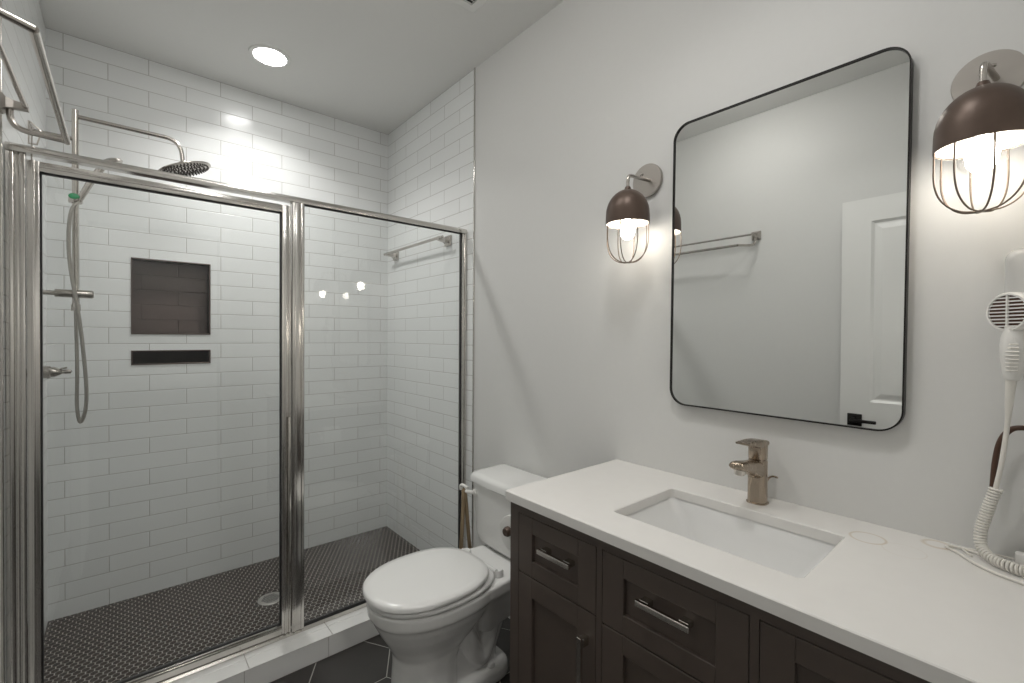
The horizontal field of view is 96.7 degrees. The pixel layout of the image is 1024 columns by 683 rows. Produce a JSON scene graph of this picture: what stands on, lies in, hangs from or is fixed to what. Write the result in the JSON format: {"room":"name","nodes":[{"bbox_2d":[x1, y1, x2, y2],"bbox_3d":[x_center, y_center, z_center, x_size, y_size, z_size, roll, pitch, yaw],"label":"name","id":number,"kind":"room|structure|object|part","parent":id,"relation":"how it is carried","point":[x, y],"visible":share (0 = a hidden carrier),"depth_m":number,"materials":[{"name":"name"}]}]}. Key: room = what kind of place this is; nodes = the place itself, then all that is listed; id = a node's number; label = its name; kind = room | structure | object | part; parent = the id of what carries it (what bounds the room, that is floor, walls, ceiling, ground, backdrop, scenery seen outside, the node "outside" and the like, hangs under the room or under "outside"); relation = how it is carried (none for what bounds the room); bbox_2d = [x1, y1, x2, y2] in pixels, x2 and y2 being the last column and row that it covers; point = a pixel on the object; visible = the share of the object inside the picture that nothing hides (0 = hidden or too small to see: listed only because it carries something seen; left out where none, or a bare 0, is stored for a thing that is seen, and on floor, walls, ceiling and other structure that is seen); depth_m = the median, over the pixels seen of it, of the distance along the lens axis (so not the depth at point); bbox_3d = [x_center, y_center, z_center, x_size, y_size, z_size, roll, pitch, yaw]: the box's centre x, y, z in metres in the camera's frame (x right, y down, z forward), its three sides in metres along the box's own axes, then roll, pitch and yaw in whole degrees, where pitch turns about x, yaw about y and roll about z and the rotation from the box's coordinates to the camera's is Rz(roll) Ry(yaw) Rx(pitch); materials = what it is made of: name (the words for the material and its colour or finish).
{"room":"bathroom","nodes":[
{"label":"bathroom","id":0,"kind":"room"},
{"bbox_2d":[0,0,47,682],"bbox_3d":[-1.195,-0.038,0.913,0.100,2.727,3.241,0,1,-40],"label":"wall","id":1,"kind":"structure","parent":0,"point":[17,44],"depth_m":1.62,"materials":[{"name":"paint"}]},
{"bbox_2d":[0,0,4,682],"bbox_3d":[-1.447,-0.124,1.290,0.006,2.565,0.009,0,1,-40],"label":"trim","id":2,"kind":"structure","parent":1,"relation":"attached to","point":[1,130],"depth_m":1.29,"materials":[{"name":"silver metal"}]},
{"bbox_2d":[0,7,70,144],"bbox_3d":[-1.127,-0.627,1.024,0.148,0.104,0.747,0,1,-40],"label":"towel rack","id":3,"kind":"object","parent":1,"relation":"attached to","point":[7,105],"visible":1,"depth_m":1.10,"materials":[{"name":"silver metal"}]},
{"bbox_3d":[-1.384,-0.656,1.260,0.063,0.054,0.054,0,1,-40],"label":"wall plate","id":4,"kind":"part","parent":3,"relation":"part of","materials":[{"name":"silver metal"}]},
{"bbox_3d":[-0.913,-0.605,0.782,0.016,0.065,0.136,1,1,22],"label":"support arm","id":5,"kind":"part","parent":3,"relation":"part of","materials":[{"name":"silver metal"}]},
{"bbox_3d":[-1.350,-0.611,1.294,0.121,0.065,0.016,0,1,-42],"label":"support arm","id":6,"kind":"part","parent":3,"relation":"part of","materials":[{"name":"silver metal"}]},
{"bbox_2d":[43,366,71,378],"bbox_3d":[-1.763,0.117,1.745,0.112,0.060,0.060,0,1,-40],"label":"shower valve","id":7,"kind":"object","parent":1,"relation":"attached to","point":[48,371],"visible":0.71,"depth_m":1.74,"materials":[{"name":"silver metal"}]},
{"bbox_2d":[30,109,210,423],"bbox_3d":[-1.587,-0.291,1.889,0.568,1.228,0.202,0,1,-40],"label":"shower column","id":8,"kind":"structure","parent":1,"relation":"attached to","point":[187,168],"depth_m":1.78,"materials":[{"name":"silver metal"}]},
{"bbox_3d":[-1.574,-0.835,1.893,0.351,0.106,0.017,0,1,-40],"label":"shower arm","id":9,"kind":"part","parent":8,"relation":"part of","materials":[{"name":"silver metal"}]},
{"bbox_2d":[46,28,387,620],"bbox_3d":[-1.523,-0.055,2.644,1.646,2.727,0.120,0,1,-40],"label":"wall","id":10,"kind":"structure","parent":0,"point":[169,477],"depth_m":2.45,"materials":[{"name":"tile"}]},
{"bbox_2d":[131,257,210,334],"bbox_3d":[-1.788,-0.227,2.393,0.331,0.381,0.092,0,1,-40],"label":"shower niche","id":11,"kind":"object","parent":10,"relation":"in","point":[168,297],"visible":0.98,"depth_m":2.41,"materials":[{"name":"tile"}]},
{"bbox_2d":[131,350,210,364],"bbox_3d":[-1.790,0.081,2.395,0.331,0.073,0.092,0,1,-40],"label":"shower niche","id":12,"kind":"object","parent":10,"relation":"in","point":[138,357],"visible":0.95,"depth_m":2.42,"materials":[{"name":"tile"}]},
{"bbox_2d":[44,526,419,682],"bbox_3d":[-1.203,1.296,2.271,1.646,0.032,0.891,0,1,-40],"label":"floor","id":13,"kind":"structure","parent":0,"point":[117,641],"depth_m":2.14,"materials":[{"name":"tile"}]},
{"bbox_2d":[257,592,278,604],"bbox_3d":[-1.201,1.278,2.265,0.115,0.003,0.115,0,1,-40],"label":"floor drain","id":14,"kind":"object","parent":13,"relation":"on","point":[270,598],"visible":0.98,"depth_m":2.25,"materials":[{"name":"silver metal"}]},
{"bbox_2d":[39,0,563,133],"bbox_3d":[-0.523,-1.453,1.466,1.846,0.100,3.241,0,1,-40],"label":"ceiling","id":15,"kind":"structure","parent":0,"point":[371,64],"depth_m":2.13,"materials":[{"name":"paint"}]},
{"bbox_2d":[248,44,290,67],"bbox_3d":[-1.199,-1.409,2.255,0.188,0.008,0.188,0,1,-40],"label":"recessed light","id":16,"kind":"object","parent":15,"relation":"in","point":[267,55],"visible":1,"depth_m":2.25,"materials":[{"name":"white plastic"}]},
{"bbox_2d":[253,48,285,65],"bbox_3d":[-1.199,-1.411,2.255,0.144,0.002,0.144,0,1,-40],"label":"diffuser","id":17,"kind":"object","parent":16,"relation":"attached to","point":[265,56],"depth_m":2.25,"materials":[{"name":"white plastic"}]},
{"bbox_2d":[451,0,487,12],"bbox_3d":[-0.180,-1.396,1.726,0.300,0.014,0.300,0,1,-40],"label":"ceiling vent","id":18,"kind":"object","parent":15,"relation":"in","point":[472,6],"visible":1,"depth_m":1.88,"materials":[{"name":"white"}]},
{"bbox_2d":[270,617,509,682],"bbox_3d":[-0.003,1.318,0.863,1.646,0.032,2.490,0,1,-40],"label":"floor","id":19,"kind":"structure","parent":0,"point":[370,660],"depth_m":1.81,"materials":[{"name":"tile"}]},
{"bbox_2d":[172,606,378,682],"bbox_3d":[-0.861,1.256,1.870,1.646,0.106,0.162,0,1,-40],"label":"shower curb","id":20,"kind":"object","parent":19,"relation":"on","point":[269,663],"visible":0.34,"depth_m":1.79,"materials":[{"name":"tile"}]},
{"bbox_2d":[4,141,466,682],"bbox_3d":[-0.877,0.305,1.886,1.644,1.794,0.056,0,1,-40],"label":"shower enclosure","id":21,"kind":"object","parent":20,"relation":"on","point":[23,176],"visible":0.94,"depth_m":1.49,"materials":[{"name":"silver metal"}]},
{"bbox_2d":[27,120,41,159],"bbox_3d":[-1.454,-0.586,1.391,0.030,0.152,0.062,0,1,-40],"label":"wire hook","id":22,"kind":"object","parent":21,"relation":"attached to","point":[29,126],"visible":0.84,"depth_m":1.37,"materials":[{"name":"silver metal"}]},
{"bbox_3d":[-1.188,-0.534,1.613,0.678,0.030,0.031,0,1,-40],"label":"rail","id":23,"kind":"part","parent":21,"relation":"part of","materials":[{"name":"silver metal"}]},
{"bbox_3d":[-1.196,1.166,1.628,0.678,0.038,0.032,0,1,-40],"label":"rail","id":24,"kind":"part","parent":21,"relation":"part of","materials":[{"name":"silver metal"}]},
{"bbox_3d":[-0.873,-0.579,1.879,1.644,0.024,0.038,0,1,-40],"label":"header rail","id":25,"kind":"part","parent":21,"relation":"part of","materials":[{"name":"silver metal"}]},
{"bbox_3d":[-0.902,0.646,1.843,0.010,0.685,0.016,0,1,-40],"label":"pull handle","id":26,"kind":"part","parent":21,"relation":"part of","materials":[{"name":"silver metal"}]},
{"bbox_3d":[-0.889,0.310,1.882,0.046,1.758,0.045,0,1,-40],"label":"post","id":27,"kind":"part","parent":21,"relation":"part of","materials":[{"name":"silver metal"}]},
{"bbox_2d":[363,464,547,682],"bbox_3d":[-0.191,0.933,1.753,0.760,0.720,0.435,0,1,-40],"label":"toilet","id":28,"kind":"object","parent":19,"relation":"on","point":[440,613],"visible":0.84,"depth_m":1.63,"materials":[{"name":"white ceramic"}]},
{"bbox_3d":[-0.309,0.851,1.648,0.443,0.026,0.370,0,1,-40],"label":"lid","id":29,"kind":"part","parent":28,"relation":"part of","materials":[{"name":"white plastic"}]},
{"bbox_3d":[-0.296,0.876,1.659,0.462,0.018,0.368,0,1,-40],"label":"seat","id":30,"kind":"part","parent":28,"relation":"part of","materials":[{"name":"white plastic"}]},
{"bbox_3d":[-0.192,1.091,1.751,0.731,0.406,0.363,0,1,-40],"label":"bowl","id":31,"kind":"part","parent":28,"relation":"part of","materials":[{"name":"white ceramic"}]},
{"bbox_2d":[459,483,471,548],"bbox_3d":[-0.148,0.873,2.104,0.225,0.470,0.056,0,1,-40],"label":"bidet sprayer","id":32,"kind":"object","parent":28,"relation":"hanging from","point":[464,499],"visible":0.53,"depth_m":2.04,"materials":[{"name":"white plastic"}]},
{"bbox_3d":[-0.184,0.659,1.997,0.038,0.030,0.067,0,1,-40],"label":"flush lever","id":33,"kind":"part","parent":28,"relation":"part of","materials":[{"name":"white plastic"}]},
{"bbox_3d":[0.018,0.751,1.925,0.204,0.267,0.406,0,1,-40],"label":"tank","id":34,"kind":"part","parent":28,"relation":"part of","materials":[{"name":"white ceramic"}]},
{"bbox_3d":[0.016,0.595,1.921,0.226,0.043,0.430,0,1,-40],"label":"tank lid","id":35,"kind":"part","parent":28,"relation":"part of","materials":[{"name":"white ceramic"}]},
{"bbox_2d":[510,502,930,682],"bbox_3d":[0.507,0.883,1.108,0.546,0.839,1.019,0,1,-40],"label":"vanity cabinet","id":36,"kind":"object","parent":19,"relation":"on","point":[584,608],"visible":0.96,"depth_m":1.01,"materials":[{"name":"brown paint"}]},
{"bbox_2d":[502,526,510,536],"bbox_3d":[0.066,0.597,1.458,0.181,0.040,0.092,0,1,-40],"label":"paper holder","id":37,"kind":"object","parent":36,"relation":"attached to","point":[506,531],"visible":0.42,"depth_m":1.42,"materials":[{"name":"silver metal"}]},
{"bbox_2d":[500,514,510,550],"bbox_3d":[0.037,0.611,1.474,0.103,0.116,0.116,0,1,-40],"label":"toilet paper roll","id":38,"kind":"object","parent":37,"relation":"on","point":[506,521],"visible":0.14,"depth_m":1.46,"materials":[{"name":"white paper"}]},
{"bbox_3d":[0.114,0.564,1.187,0.032,0.013,0.115,0,1,-40],"label":"handle","id":39,"kind":"part","parent":36,"relation":"part of","materials":[{"name":"silver metal"}]},
{"bbox_3d":[0.115,0.917,1.210,0.016,0.512,0.280,0,1,-40],"label":"door","id":40,"kind":"part","parent":36,"relation":"part of","materials":[{"name":"brown paint"}]},
{"bbox_3d":[0.117,0.575,1.206,0.016,0.164,0.280,0,1,-40],"label":"drawer","id":41,"kind":"part","parent":36,"relation":"part of","materials":[{"name":"brown paint"}]},
{"bbox_3d":[0.171,0.806,1.106,0.032,0.185,0.013,0,1,-40],"label":"handle","id":42,"kind":"part","parent":36,"relation":"part of","materials":[{"name":"silver metal"}]},
{"bbox_3d":[0.327,0.790,0.960,0.016,0.238,0.332,0,1,-40],"label":"drawer","id":43,"kind":"part","parent":36,"relation":"part of","materials":[{"name":"brown paint"}]},
{"bbox_3d":[0.317,0.567,0.949,0.032,0.013,0.124,0,1,-40],"label":"handle","id":44,"kind":"part","parent":36,"relation":"part of","materials":[{"name":"silver metal"}]},
{"bbox_3d":[0.328,0.582,0.959,0.016,0.171,0.332,0,1,-40],"label":"drawer","id":45,"kind":"part","parent":36,"relation":"part of","materials":[{"name":"brown paint"}]},
{"bbox_2d":[505,459,1023,682],"bbox_3d":[0.517,0.451,1.107,0.535,0.026,1.033,0,1,-40],"label":"countertop","id":46,"kind":"structure","parent":36,"relation":"on","point":[905,601],"depth_m":0.86,"materials":[{"name":"white stone"}]},
{"bbox_2d":[626,497,836,577],"bbox_3d":[0.506,0.534,1.100,0.333,0.138,0.478,0,1,-40],"label":"sink","id":47,"kind":"object","parent":46,"relation":"in","point":[787,552],"visible":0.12,"depth_m":1.20,"materials":[{"name":"white ceramic"}]},
{"bbox_2d":[729,438,777,505],"bbox_3d":[0.636,0.349,1.201,0.167,0.177,0.066,0,1,-40],"label":"faucet","id":48,"kind":"object","parent":46,"relation":"on","point":[755,467],"visible":1,"depth_m":1.22,"materials":[{"name":"silver metal"}]},
{"bbox_3d":[0.617,0.342,1.195,0.129,0.068,0.042,0,1,-40],"label":"spout","id":49,"kind":"part","parent":48,"relation":"part of","materials":[{"name":"silver metal"}]},
{"bbox_3d":[0.640,0.290,1.214,0.122,0.058,0.045,0,1,-40],"label":"lever","id":50,"kind":"part","parent":48,"relation":"part of","materials":[{"name":"silver metal"}]},
{"bbox_2d":[945,545,1023,584],"bbox_3d":[0.935,0.438,0.895,0.118,0.005,0.132,0,1,-40],"label":"wire","id":51,"kind":"object","parent":46,"relation":"on","point":[946,546],"visible":0.85,"depth_m":0.90,"materials":[{"name":"white plastic"}]},
{"bbox_2d":[962,548,1014,559],"bbox_3d":[0.990,0.438,0.931,0.101,0.005,0.040,1,1,21],"label":"wire","id":52,"kind":"object","parent":46,"relation":"on","point":[964,550],"visible":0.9,"depth_m":0.93,"materials":[{"name":"white plastic"}]},
{"bbox_2d":[1015,551,1023,564],"bbox_3d":[1.016,0.427,0.888,0.026,0.030,0.046,0,1,-40],"label":"plug","id":53,"kind":"object","parent":46,"relation":"on","point":[1019,556],"visible":0.9,"depth_m":0.89,"materials":[{"name":"white plastic"}]},
{"bbox_3d":[0.543,0.582,0.705,0.016,0.164,0.294,0,1,-40],"label":"drawer","id":54,"kind":"part","parent":36,"relation":"part of","materials":[{"name":"brown paint"}]},
{"bbox_2d":[387,0,1023,557],"bbox_3d":[0.134,-0.041,2.045,0.100,2.727,3.241,0,1,-40],"label":"wall","id":55,"kind":"structure","parent":0,"point":[572,341],"depth_m":1.61,"materials":[{"name":"paint"}]},
{"bbox_2d":[383,235,451,260],"bbox_3d":[-0.587,-0.563,2.757,0.076,0.058,0.720,0,1,-40],"label":"towel bar","id":56,"kind":"object","parent":55,"relation":"attached to","point":[446,240],"visible":1,"depth_m":2.63,"materials":[{"name":"silver metal"}]},
{"bbox_3d":[-0.790,-0.566,2.998,0.074,0.058,0.058,0,1,-40],"label":"post","id":57,"kind":"part","parent":56,"relation":"part of","materials":[{"name":"silver metal"}]},
{"bbox_3d":[-0.379,-0.560,2.514,0.074,0.058,0.058,0,1,-40],"label":"post","id":58,"kind":"part","parent":56,"relation":"part of","materials":[{"name":"silver metal"}]},
{"bbox_2d":[472,67,475,547],"bbox_3d":[-0.199,-0.127,2.353,0.006,2.565,0.009,0,1,-40],"label":"trim","id":59,"kind":"structure","parent":55,"relation":"attached to","point":[474,67],"depth_m":2.35,"materials":[{"name":"silver metal"}]},
{"bbox_2d":[606,163,662,263],"bbox_3d":[0.398,-0.434,1.510,0.188,0.352,0.141,0,1,-40],"label":"wall sconce","id":60,"kind":"object","parent":55,"relation":"attached to","point":[628,210],"visible":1,"depth_m":1.48,"materials":[{"name":"brown metal"}]},
{"bbox_3d":[0.380,-0.446,1.495,0.141,0.123,0.141,0,1,-40],"label":"lamp shade","id":61,"kind":"part","parent":60,"relation":"part of","materials":[{"name":"brown metal"}]},
{"bbox_3d":[0.424,-0.526,1.523,0.115,0.080,0.013,0,1,-34],"label":"arm","id":62,"kind":"part","parent":60,"relation":"part of","materials":[{"name":"silver metal"}]},
{"bbox_3d":[0.466,-0.553,1.567,0.010,0.113,0.113,0,1,-40],"label":"wall plate","id":63,"kind":"part","parent":60,"relation":"part of","materials":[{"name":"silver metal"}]},
{"bbox_2d":[670,47,913,430],"bbox_3d":[0.716,-0.240,1.261,0.022,0.896,0.585,0,1,-40],"label":"wall mirror","id":64,"kind":"object","parent":55,"relation":"attached to","point":[791,202],"visible":1,"depth_m":1.20,"materials":[{"name":"black metal"}]},
{"bbox_2d":[932,49,1023,213],"bbox_3d":[0.924,-0.425,0.892,0.188,0.352,0.141,0,1,-40],"label":"wall sconce","id":65,"kind":"object","parent":55,"relation":"attached to","point":[984,119],"visible":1,"depth_m":0.87,"materials":[{"name":"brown metal"}]},
{"bbox_3d":[0.906,-0.438,0.876,0.141,0.123,0.141,0,1,-40],"label":"lamp shade","id":66,"kind":"part","parent":65,"relation":"part of","materials":[{"name":"brown metal"}]},
{"bbox_3d":[0.993,-0.545,0.949,0.010,0.113,0.113,0,1,-40],"label":"wall plate","id":67,"kind":"part","parent":65,"relation":"part of","materials":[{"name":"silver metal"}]},
{"bbox_3d":[0.950,-0.518,0.904,0.115,0.080,0.013,0,1,-34],"label":"arm","id":68,"kind":"part","parent":65,"relation":"part of","materials":[{"name":"silver metal"}]},
{"bbox_2d":[973,248,1023,576],"bbox_3d":[0.982,0.129,0.887,0.110,0.623,0.113,0,1,-40],"label":"hair dryer","id":69,"kind":"object","parent":55,"relation":"attached to","point":[1005,312],"visible":1,"depth_m":0.88,"materials":[{"name":"grey plastic"}]},
{"bbox_3d":[0.956,0.367,0.889,0.041,0.147,0.098,0,1,10],"label":"coiled cord","id":70,"kind":"part","parent":69,"relation":"part of","materials":[{"name":"white plastic"}]},
{"bbox_3d":[0.970,0.186,0.893,0.019,0.233,0.048,1,1,21],"label":"cord","id":71,"kind":"part","parent":69,"relation":"part of","materials":[{"name":"white plastic"}]},
{"bbox_2d":[988,295,1023,328],"bbox_3d":[0.954,-0.057,0.876,0.005,0.066,0.067,0,1,-4],"label":"grille","id":72,"kind":"object","parent":69,"relation":"attached to","point":[1004,311],"depth_m":0.87,"materials":[{"name":"white plastic"}]},
{"bbox_3d":[0.965,0.022,0.876,0.036,0.105,0.037,0,1,-40],"label":"handle","id":73,"kind":"part","parent":69,"relation":"part of","materials":[{"name":"white plastic"}]},
{"bbox_3d":[0.481,-0.024,0.291,1.646,2.727,0.120,0,1,-40],"label":"wall","id":74,"kind":"structure","parent":0,"visible":0},
{"bbox_2d":[989,425,1023,489],"bbox_3d":[1.005,0.236,0.900,0.015,0.143,0.084,0,1,-39],"label":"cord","id":75,"kind":"object","parent":74,"relation":"attached to","point":[996,453],"visible":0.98,"depth_m":0.92,"materials":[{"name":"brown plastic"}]}
]}

